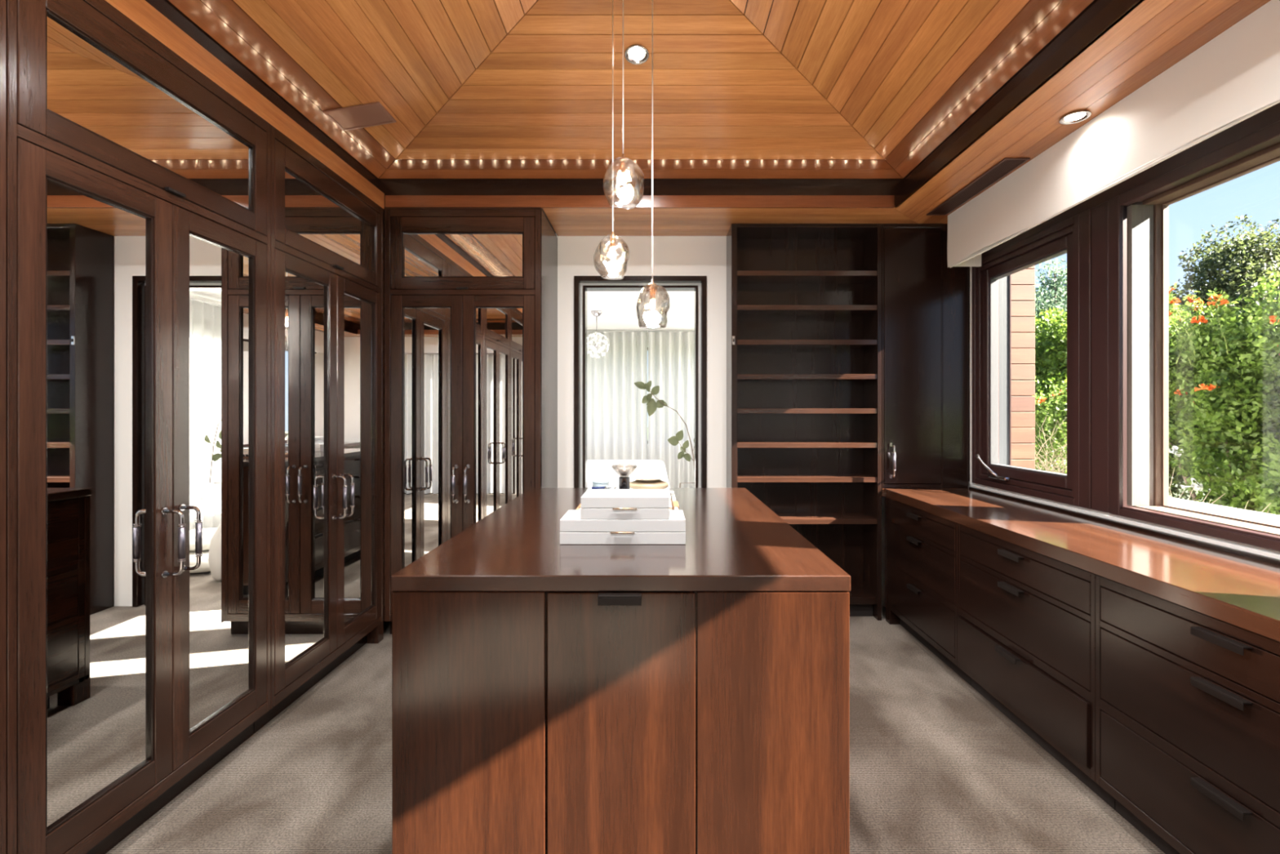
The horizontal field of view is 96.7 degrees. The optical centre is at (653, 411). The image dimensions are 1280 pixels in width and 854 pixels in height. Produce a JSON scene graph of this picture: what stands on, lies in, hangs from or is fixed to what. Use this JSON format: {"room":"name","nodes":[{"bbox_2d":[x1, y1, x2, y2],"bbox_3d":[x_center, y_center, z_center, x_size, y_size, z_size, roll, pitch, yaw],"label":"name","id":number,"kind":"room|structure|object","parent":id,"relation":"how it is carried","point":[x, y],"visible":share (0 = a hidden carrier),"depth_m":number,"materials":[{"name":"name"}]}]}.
{"room":"walk-in closet","nodes":[
{"label":"walk-in closet","id":0,"kind":"room"},
{"bbox_2d":[383,233,885,605],"bbox_3d":[-0.080,-0.250,4.150,4.440,3.300,0.120,0,0,0],"label":"wall","id":1,"kind":"structure","parent":0,"point":[673,255],"depth_m":4.09,"materials":[{"name":"white paint"}]},
{"bbox_2d":[383,207,556,237],"bbox_3d":[-1.447,-1.253,0.740,1.506,0.014,6.680,0,0,0],"label":"trim","id":2,"kind":"structure","parent":1,"relation":"attached to","point":[540,208],"depth_m":3.50,"materials":[{"name":"brown wood"}]},
{"bbox_2d":[573,275,706,488],"bbox_3d":[-0.095,0.215,4.145,0.950,2.370,0.150,0,0,0],"label":"door frame","id":3,"kind":"structure","parent":1,"relation":"in","point":[582,284],"depth_m":4.10,"materials":[{"name":"brown wood"}]},
{"bbox_2d":[105,605,1164,853],"bbox_3d":[-0.225,1.450,3.375,5.050,0.100,12.250,0,0,0],"label":"floor","id":4,"kind":"structure","parent":0,"point":[935,767],"depth_m":2.15,"materials":[{"name":"beige carpet"}]},
{"bbox_2d":[0,0,5,853],"bbox_3d":[-1.900,0.077,0.958,0.620,2.645,1.004,0,0,0],"label":"wardrobe","id":5,"kind":"object","parent":4,"relation":"on","point":[2,2],"visible":1,"depth_m":1.45,"materials":[{"name":"brown wood"}]},
{"bbox_2d":[5,0,271,853],"bbox_3d":[-1.900,0.077,1.965,0.620,2.645,1.005,0,0,0],"label":"wardrobe","id":6,"kind":"object","parent":4,"relation":"on","point":[138,187],"visible":1,"depth_m":1.80,"materials":[{"name":"brown wood"}]},
{"bbox_2d":[47,180,148,828],"bbox_3d":[-1.680,0.258,1.725,0.008,1.818,0.350,0,0,0],"label":"mirror","id":7,"kind":"object","parent":6,"relation":"attached to","point":[98,245],"depth_m":1.71,"materials":[{"name":"white mirror"}]},
{"bbox_2d":[47,14,250,209],"bbox_3d":[-1.680,-0.965,1.965,0.008,0.291,0.830,0,0,0],"label":"mirror","id":8,"kind":"object","parent":6,"relation":"attached to","point":[119,100],"depth_m":1.86,"materials":[{"name":"white mirror"}]},
{"bbox_2d":[189,235,250,730],"bbox_3d":[-1.680,0.258,2.205,0.008,1.818,0.350,0,0,0],"label":"mirror","id":9,"kind":"object","parent":6,"relation":"attached to","point":[220,268],"depth_m":2.19,"materials":[{"name":"white mirror"}]},
{"bbox_2d":[253,124,383,733],"bbox_3d":[-1.900,0.077,2.985,0.620,2.645,1.029,0,0,0],"label":"wardrobe","id":10,"kind":"object","parent":4,"relation":"on","point":[327,235],"visible":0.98,"depth_m":2.89,"materials":[{"name":"brown wood"}]},
{"bbox_2d":[284,271,325,665],"bbox_3d":[-1.680,0.258,2.739,0.008,1.818,0.362,0,0,0],"label":"mirror","id":11,"kind":"object","parent":10,"relation":"attached to","point":[304,291],"depth_m":2.73,"materials":[{"name":"white mirror"}]},
{"bbox_2d":[284,169,373,271],"bbox_3d":[-1.680,-0.965,2.985,0.008,0.291,0.854,0,0,0],"label":"mirror","id":12,"kind":"object","parent":10,"relation":"attached to","point":[315,216],"depth_m":2.91,"materials":[{"name":"white mirror"}]},
{"bbox_2d":[344,293,373,623],"bbox_3d":[-1.680,0.258,3.231,0.008,1.818,0.362,0,0,0],"label":"mirror","id":13,"kind":"object","parent":10,"relation":"attached to","point":[358,308],"depth_m":3.23,"materials":[{"name":"white mirror"}]},
{"bbox_2d":[384,208,557,634],"bbox_3d":[-1.174,0.077,3.759,0.968,2.645,0.658,0,0,0],"label":"wardrobe","id":14,"kind":"object","parent":4,"relation":"on","point":[471,295],"visible":0.87,"depth_m":3.52,"materials":[{"name":"brown wood"}]},
{"bbox_2d":[404,307,450,567],"bbox_3d":[-1.398,0.258,3.520,0.316,1.818,0.008,0,0,0],"label":"mirror","id":15,"kind":"object","parent":14,"relation":"attached to","point":[427,331],"depth_m":3.52,"materials":[{"name":"white mirror"}]},
{"bbox_2d":[404,233,522,276],"bbox_3d":[-1.176,-0.965,3.520,0.760,0.291,0.008,0,0,0],"label":"mirror","id":16,"kind":"object","parent":14,"relation":"attached to","point":[425,255],"depth_m":3.52,"materials":[{"name":"white mirror"}]},
{"bbox_2d":[475,307,522,522],"bbox_3d":[-0.954,0.258,3.520,0.316,1.818,0.008,0,0,0],"label":"mirror","id":17,"kind":"object","parent":14,"relation":"attached to","point":[499,331],"depth_m":3.52,"materials":[{"name":"white mirror"}]},
{"bbox_2d":[391,488,850,853],"bbox_3d":[-0.075,0.887,2.031,1.096,1.026,1.509,0,0,0],"label":"base cabinet","id":18,"kind":"object","parent":4,"relation":"on","point":[548,696],"visible":1,"depth_m":1.30,"materials":[{"name":"brown wood"}]},
{"bbox_2d":[391,488,850,591],"bbox_3d":[-0.075,0.393,2.041,1.050,0.037,1.490,0,0,0],"label":"countertop","id":19,"kind":"structure","parent":18,"relation":"on","point":[735,542],"depth_m":1.46,"materials":[{"name":"brown wood"}]},
{"bbox_2d":[560,510,685,544],"bbox_3d":[-0.087,0.339,1.673,0.354,0.069,0.173,0,0,0],"label":"storage box","id":20,"kind":"object","parent":19,"relation":"on","point":[574,530],"visible":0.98,"depth_m":1.60,"materials":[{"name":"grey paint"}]},
{"bbox_2d":[580,488,669,519],"bbox_3d":[-0.081,0.273,1.677,0.249,0.063,0.176,0,0,0],"label":"storage box","id":21,"kind":"object","parent":20,"relation":"on","point":[595,504],"visible":1,"depth_m":1.60,"materials":[{"name":"grey paint"}]},
{"bbox_2d":[575,490,679,510],"bbox_3d":[-0.096,0.355,2.185,0.373,0.036,0.550,0,0,0],"label":"tray","id":22,"kind":"object","parent":19,"relation":"on","point":[675,505],"visible":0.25,"depth_m":2.10,"materials":[{"name":"gold metal"}]},
{"bbox_3d":[-0.088,0.350,2.180,0.309,0.030,0.360,0,0,0],"label":"book","id":23,"kind":"object","parent":22,"relation":"on","visible":0},
{"bbox_2d":[615,485,671,505],"bbox_3d":[-0.089,0.321,2.185,0.302,0.028,0.330,0,0,0],"label":"book","id":24,"kind":"object","parent":23,"relation":"on","point":[617,486],"visible":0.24,"depth_m":2.19,"materials":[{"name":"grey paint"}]},
{"bbox_2d":[586,484,616,489],"bbox_3d":[-0.200,0.300,2.210,0.100,0.013,0.180,0,0,0],"label":"book","id":25,"kind":"object","parent":24,"relation":"on","point":[613,486],"visible":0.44,"depth_m":2.23,"materials":[{"name":"grey paper"}]},
{"bbox_2d":[592,479,608,486],"bbox_3d":[-0.206,0.281,2.220,0.066,0.025,0.066,0,0,0],"label":"trinket box","id":26,"kind":"object","parent":25,"relation":"on","point":[597,482],"visible":0.9,"depth_m":2.19,"materials":[{"name":"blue ceramic"}]},
{"bbox_2d":[591,486,612,488],"bbox_3d":[-0.195,0.288,2.146,0.077,0.009,0.009,0,0,-9],"label":"pen","id":27,"kind":"object","parent":25,"relation":"on","point":[593,487],"visible":0.98,"depth_m":2.14,"materials":[{"name":"blue plastic"}]},
{"bbox_2d":[611,463,637,488],"bbox_3d":[-0.106,0.249,2.060,0.094,0.115,0.094,0,0,0],"label":"candle holder","id":28,"kind":"object","parent":24,"relation":"on","point":[624,482],"visible":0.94,"depth_m":2.04,"materials":[{"name":"black glass"}]},
{"bbox_2d":[618,467,630,475],"bbox_3d":[-0.106,0.219,2.060,0.040,0.027,0.040,0,0,0],"label":"candle","id":29,"kind":"object","parent":28,"relation":"on","point":[623,471],"depth_m":2.05,"materials":[{"name":"wax"}]},
{"bbox_2d":[611,463,637,477],"bbox_3d":[-0.106,0.214,2.060,0.094,0.046,0.094,0,0,0],"label":"bowl","id":30,"kind":"object","parent":28,"relation":"on","point":[623,471],"depth_m":2.05,"materials":[{"name":"clear glass"}]},
{"bbox_2d":[629,480,668,488],"bbox_3d":[-0.020,0.288,2.210,0.158,0.036,0.158,0,0,0],"label":"bowl","id":31,"kind":"object","parent":24,"relation":"on","point":[637,484],"visible":0.72,"depth_m":2.15,"materials":[{"name":"gold"}]},
{"bbox_2d":[630,475,665,481],"bbox_3d":[-0.022,0.262,2.205,0.136,0.014,0.136,0,0,0],"label":"plate","id":32,"kind":"object","parent":31,"relation":"on","point":[642,477],"visible":1,"depth_m":2.21,"materials":[{"name":"beige ceramic"}]},
{"bbox_2d":[586,459,669,488],"bbox_3d":[-0.965,1.050,7.100,2.270,0.700,2.400,0,0,0],"label":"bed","id":33,"kind":"object","parent":4,"relation":"on","point":[596,468],"visible":0.08,"depth_m":6.91,"materials":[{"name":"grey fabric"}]},
{"bbox_2d":[726,223,881,620],"bbox_3d":[1.025,0.071,3.942,1.006,2.658,0.286,0,0,0],"label":"open shelf unit","id":34,"kind":"object","parent":4,"relation":"on","point":[804,300],"visible":0.81,"depth_m":4.07,"materials":[{"name":"brown wood"}]},
{"bbox_2d":[884,497,971,685],"bbox_3d":[1.817,0.986,3.357,0.586,0.828,0.903,0,0,0],"label":"drawer unit","id":35,"kind":"object","parent":4,"relation":"on","point":[921,546],"visible":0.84,"depth_m":3.27,"materials":[{"name":"brown wood"}]},
{"bbox_2d":[957,523,1115,809],"bbox_3d":[1.811,0.986,2.450,0.598,0.828,0.905,0,0,0],"label":"drawer unit","id":36,"kind":"object","parent":4,"relation":"on","point":[1026,618],"visible":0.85,"depth_m":2.32,"materials":[{"name":"brown wood"}]},
{"bbox_2d":[1095,574,1279,853],"bbox_3d":[1.817,0.986,1.543,0.586,0.828,0.906,0,0,0],"label":"drawer unit","id":37,"kind":"object","parent":4,"relation":"on","point":[1188,700],"visible":0.96,"depth_m":1.66,"materials":[{"name":"brown wood"}]},
{"bbox_3d":[0.210,1.124,4.750,0.250,0.550,0.250,0,0,0],"label":"vase","id":38,"kind":"object","parent":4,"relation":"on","visible":0},
{"bbox_2d":[634,380,694,488],"bbox_3d":[0.111,0.342,4.739,0.549,1.197,0.075,0,0,0],"label":"leafy branch","id":39,"kind":"object","parent":38,"relation":"on","point":[651,406],"visible":0.91,"depth_m":4.73,"materials":[{"name":"green plant"}]},
{"bbox_3d":[1.817,0.986,-1.186,0.586,0.828,0.908,0,0,0],"label":"drawer unit","id":40,"kind":"object","parent":4,"relation":"on","visible":0},
{"bbox_2d":[881,486,1279,641],"bbox_3d":[1.822,0.536,0.752,0.584,0.067,6.665,0,0,0],"label":"countertop","id":41,"kind":"structure","parent":40,"relation":"on","point":[1239,588],"depth_m":2.07,"materials":[{"name":"brown wood"}]},
{"bbox_2d":[881,223,968,488],"bbox_3d":[1.821,-0.371,3.917,0.583,1.773,0.336,0,0,0],"label":"tall cabinet","id":42,"kind":"object","parent":41,"relation":"on","point":[925,300],"visible":0.91,"depth_m":3.81,"materials":[{"name":"brown wood"}]},
{"bbox_2d":[586,291,694,331],"bbox_3d":[-0.400,-1.350,6.805,4.700,0.100,5.190,0,0,0],"label":"ceiling","id":43,"kind":"structure","parent":0,"point":[620,313],"depth_m":7.40,"materials":[{"name":"white paint"}]},
{"bbox_2d":[586,310,609,358],"bbox_3d":[-0.740,-0.996,7.400,0.334,0.607,0.334,0,0,0],"label":"chandelier","id":44,"kind":"object","parent":43,"relation":"hanging from","point":[595,313],"visible":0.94,"depth_m":7.38,"materials":[{"name":"white glass"}]},
{"bbox_2d":[586,330,647,459],"bbox_3d":[-1.300,0.050,9.100,2.400,2.680,0.111,0,0,0],"label":"pleated curtain","id":45,"kind":"object","parent":43,"relation":"hanging from","point":[617,416],"visible":0.27,"depth_m":9.10,"materials":[{"name":"white fabric"}]},
{"bbox_2d":[648,330,694,488],"bbox_3d":[0.730,0.050,9.100,1.640,2.680,0.117,0,0,0],"label":"pleated curtain","id":46,"kind":"object","parent":43,"relation":"hanging from","point":[671,353],"visible":0.34,"depth_m":9.10,"materials":[{"name":"white fabric"}]},
{"bbox_2d":[647,331,648,459],"bbox_3d":[-0.425,0.025,6.805,4.650,2.750,5.190,0,0,0],"label":"wall","id":47,"kind":"structure","parent":0,"point":[647,331],"depth_m":9.30,"materials":[{"name":"white paint"}]},
{"bbox_2d":[105,0,1271,235],"bbox_3d":[-0.195,-1.623,0.725,5.110,0.753,6.950,0,0,0],"label":"ceiling","id":48,"kind":"structure","parent":0,"point":[765,111],"depth_m":2.65,"materials":[{"name":"brown wood"}]},
{"bbox_2d":[322,102,396,131],"bbox_3d":[-1.479,-1.487,2.873,0.277,0.054,0.186,0,0,0],"label":"ceiling panel","id":49,"kind":"object","parent":48,"relation":"attached to","point":[371,114],"visible":1,"depth_m":2.87,"materials":[{"name":"brown wood"}]},
{"bbox_2d":[593,0,627,279],"bbox_3d":[-0.162,-1.115,2.189,0.139,1.206,0.143,0,0,0],"label":"pendant light","id":50,"kind":"object","parent":48,"relation":"hanging from","point":[612,237],"visible":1,"depth_m":2.19,"materials":[{"name":"clear glass"}]},
{"bbox_2d":[610,238,615,250],"bbox_3d":[-0.157,-0.641,2.190,0.020,0.044,0.020,0,0,0],"label":"socket","id":51,"kind":"object","parent":50,"relation":"attached to","point":[612,240],"depth_m":2.18,"materials":[{"name":"orange metal"}]},
{"bbox_2d":[603,0,644,208],"bbox_3d":[-0.105,-1.220,1.997,0.144,0.995,0.137,0,0,0],"label":"pendant light","id":52,"kind":"object","parent":48,"relation":"hanging from","point":[622,160],"visible":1,"depth_m":2.00,"materials":[{"name":"clear glass"}]},
{"bbox_2d":[620,161,626,174],"bbox_3d":[-0.107,-0.853,2.000,0.020,0.044,0.020,0,0,0],"label":"socket","id":53,"kind":"object","parent":52,"relation":"attached to","point":[623,165],"depth_m":1.99,"materials":[{"name":"orange metal"}]},
{"bbox_2d":[624,44,648,64],"bbox_3d":[-0.076,-1.614,2.574,0.112,0.026,0.110,0,0,6],"label":"recessed light","id":54,"kind":"object","parent":48,"relation":"in","point":[637,53],"visible":1,"depth_m":2.58,"materials":[{"name":"white metal"}]},
{"bbox_2d":[635,0,670,328],"bbox_3d":[-0.002,-1.009,2.052,0.122,1.418,0.142,0,0,0],"label":"pendant light","id":55,"kind":"object","parent":48,"relation":"hanging from","point":[652,290],"visible":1,"depth_m":2.05,"materials":[{"name":"clear glass"}]},
{"bbox_2d":[649,287,655,299],"bbox_3d":[-0.004,-0.424,2.050,0.020,0.044,0.020,0,0,0],"label":"socket","id":56,"kind":"object","parent":55,"relation":"attached to","point":[652,290],"depth_m":2.04,"materials":[{"name":"orange metal"}]},
{"bbox_2d":[926,157,1030,215],"bbox_3d":[1.808,-1.256,3.232,0.127,0.007,0.815,0,0,0],"label":"ceiling vent","id":57,"kind":"object","parent":48,"relation":"in","point":[1006,166],"visible":1,"depth_m":3.15,"materials":[{"name":"brown metal"}]},
{"bbox_2d":[1058,111,1091,124],"bbox_3d":[1.800,-1.256,2.430,0.112,0.011,0.112,0,0,0],"label":"recessed light","id":58,"kind":"object","parent":48,"relation":"in","point":[1079,116],"visible":1,"depth_m":2.43,"materials":[{"name":"white metal"}]},
{"bbox_2d":[946,0,1279,267],"bbox_3d":[1.992,-1.083,0.573,0.225,0.349,6.167,0,0,0],"label":"fabric valance","id":59,"kind":"object","parent":48,"relation":"hanging from","point":[1233,77],"visible":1,"depth_m":2.23,"materials":[{"name":"white fabric"}]},
{"bbox_2d":[999,265,1035,469],"bbox_3d":[2.513,-0.125,4.130,0.345,3.150,0.340,0,0,0],"label":"wall","id":60,"kind":"structure","parent":0,"point":[1016,290],"depth_m":4.00,"materials":[{"name":"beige brick"}]},
{"bbox_2d":[968,102,1279,559],"bbox_3d":[2.240,-0.250,0.725,0.200,3.300,6.950,0,0,0],"label":"window frame","id":61,"kind":"structure","parent":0,"point":[1271,115],"depth_m":2.43,"materials":[{"name":"white paint"}]},
{"bbox_2d":[972,213,1079,506],"bbox_3d":[2.165,-0.255,3.312,0.190,1.460,0.955,0,0,0],"label":"window","id":62,"kind":"structure","parent":61,"relation":"in","point":[1061,238],"depth_m":3.41,"materials":[{"name":"brown wood"}]},
{"bbox_2d":[1079,195,1142,515],"bbox_3d":[2.209,-0.255,2.711,0.182,1.460,0.242,0,0,0],"label":"window mullion","id":63,"kind":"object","parent":61,"relation":"attached to","point":[1102,227],"depth_m":2.68,"materials":[{"name":"brown wood"}]},
{"bbox_2d":[969,266,1279,559],"bbox_3d":[2.127,-0.259,0.803,0.024,1.522,6.006,0,0,0],"label":"trim","id":64,"kind":"structure","parent":61,"relation":"attached to","point":[1235,546],"depth_m":2.75,"materials":[{"name":"white paint"}]},
{"bbox_2d":[1120,120,1279,551],"bbox_3d":[2.369,-0.247,0.850,0.502,1.475,6.100,0,0,0],"label":"window","id":65,"kind":"structure","parent":61,"relation":"in","point":[1148,497],"depth_m":2.57,"materials":[{"name":"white wood"}]},
{"label":"outside","id":66,"kind":"structure","parent":0,"visible":0},
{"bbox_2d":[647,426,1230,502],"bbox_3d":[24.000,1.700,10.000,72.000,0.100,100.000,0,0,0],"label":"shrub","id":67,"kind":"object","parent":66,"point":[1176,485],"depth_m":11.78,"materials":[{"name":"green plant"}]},
{"bbox_2d":[1031,376,1066,473],"bbox_3d":[5.129,0.589,7.613,1.650,2.144,2.376,0,0,0],"label":"hedge","id":68,"kind":"object","parent":67,"relation":"on","point":[1053,406],"visible":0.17,"depth_m":6.97,"materials":[{"name":"green plant"}]},
{"bbox_2d":[1036,397,1046,403],"bbox_3d":[4.787,-0.132,7.018,0.102,0.072,0.090,0,0,-23],"label":"flower","id":69,"kind":"object","parent":68,"relation":"on","point":[1044,399],"depth_m":7.01,"materials":[{"name":"orange plant"}]},
{"bbox_2d":[1032,306,1066,467],"bbox_3d":[9.149,-0.303,12.967,3.606,4.042,3.374,0,0,-19],"label":"tree","id":70,"kind":"object","parent":67,"relation":"on","point":[1051,366],"visible":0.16,"depth_m":12.02,"materials":[{"name":"green plant"}]},
{"bbox_2d":[1033,257,1066,354],"bbox_3d":[12.392,-1.499,17.445,3.402,6.377,3.178,0,0,32],"label":"tree","id":71,"kind":"object","parent":67,"relation":"on","point":[1055,289],"visible":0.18,"depth_m":17.21,"materials":[{"name":"green plant"}]},
{"bbox_2d":[1032,396,1213,474],"bbox_3d":[4.738,0.457,6.726,2.945,1.298,2.718,0,0,-44],"label":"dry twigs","id":72,"kind":"object","parent":67,"relation":"on","point":[1046,468],"visible":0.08,"depth_m":6.55,"materials":[{"name":"beige plant"}]},
{"bbox_2d":[1062,263,1279,515],"bbox_3d":[5.158,0.236,4.900,1.903,3.032,3.350,0,0,0],"label":"hedge","id":73,"kind":"object","parent":67,"relation":"on","point":[1224,385],"visible":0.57,"depth_m":4.60,"materials":[{"name":"green plant"}]},
{"bbox_2d":[1169,297,1181,306],"bbox_3d":[4.375,-0.918,4.788,0.100,0.071,0.092,0,0,0],"label":"flower","id":74,"kind":"object","parent":73,"relation":"on","point":[1172,303],"depth_m":4.77,"materials":[{"name":"orange plant"}]},
{"bbox_2d":[1168,445,1183,456],"bbox_3d":[4.403,0.332,4.830,0.149,0.098,0.089,0,0,40],"label":"flower","id":75,"kind":"object","parent":73,"relation":"on","point":[1174,448],"depth_m":4.82,"materials":[{"name":"white plant"}]},
{"bbox_2d":[1173,389,1187,395],"bbox_3d":[4.599,-0.165,4.965,0.069,0.055,0.103,0,0,19],"label":"flower","id":76,"kind":"object","parent":73,"relation":"on","point":[1180,391],"depth_m":4.95,"materials":[{"name":"orange plant"}]},
{"bbox_2d":[1181,478,1203,491],"bbox_3d":[4.453,0.602,4.694,0.132,0.097,0.126,0,0,0],"label":"flower","id":77,"kind":"object","parent":73,"relation":"on","point":[1199,486],"depth_m":4.69,"materials":[{"name":"white plant"}]},
{"bbox_2d":[1186,294,1199,302],"bbox_3d":[4.632,-0.965,4.879,0.095,0.071,0.060,0,0,0],"label":"flower","id":78,"kind":"object","parent":73,"relation":"on","point":[1190,298],"depth_m":4.88,"materials":[{"name":"orange plant"}]},
{"bbox_2d":[1190,315,1208,323],"bbox_3d":[4.608,-0.776,4.789,0.124,0.068,0.076,0,0,-11],"label":"flower","id":79,"kind":"object","parent":73,"relation":"on","point":[1193,319],"depth_m":4.79,"materials":[{"name":"orange plant"}]},
{"bbox_2d":[1194,383,1208,391],"bbox_3d":[4.413,-0.190,4.577,0.091,0.061,0.082,0,0,35],"label":"flower","id":80,"kind":"object","parent":73,"relation":"on","point":[1202,386],"depth_m":4.57,"materials":[{"name":"orange plant"}]},
{"bbox_2d":[1203,383,1217,391],"bbox_3d":[4.432,-0.193,4.540,0.064,0.056,0.098,0,0,-23],"label":"flower","id":81,"kind":"object","parent":73,"relation":"on","point":[1210,387],"depth_m":4.52,"materials":[{"name":"orange plant"}]},
{"bbox_2d":[1207,295,1221,305],"bbox_3d":[4.559,-0.907,4.630,0.124,0.079,0.076,0,0,-37],"label":"flower","id":82,"kind":"object","parent":73,"relation":"on","point":[1217,301],"depth_m":4.62,"materials":[{"name":"orange plant"}]},
{"bbox_2d":[1212,298,1229,306],"bbox_3d":[4.635,-0.891,4.642,0.055,0.053,0.101,0,0,-28],"label":"flower","id":83,"kind":"object","parent":73,"relation":"on","point":[1224,301],"depth_m":4.62,"materials":[{"name":"orange plant"}]},
{"bbox_2d":[1268,315,1279,324],"bbox_3d":[4.493,-0.668,4.117,0.051,0.058,0.093,0,0,42],"label":"flower","id":84,"kind":"object","parent":73,"relation":"on","point":[1272,317],"depth_m":4.10,"materials":[{"name":"orange plant"}]},
{"bbox_2d":[1168,466,1271,513],"bbox_3d":[4.221,0.856,4.569,1.363,0.799,2.433,0,0,-29],"label":"dry twigs","id":85,"kind":"object","parent":67,"relation":"on","point":[1174,467],"visible":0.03,"depth_m":4.49,"materials":[{"name":"beige"}]},
{"bbox_2d":[1168,213,1279,484],"bbox_3d":[9.405,-0.655,8.675,3.485,4.729,3.889,0,0,-10],"label":"tree","id":86,"kind":"object","parent":67,"relation":"on","point":[1242,268],"visible":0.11,"depth_m":8.63,"materials":[{"name":"green plant"}]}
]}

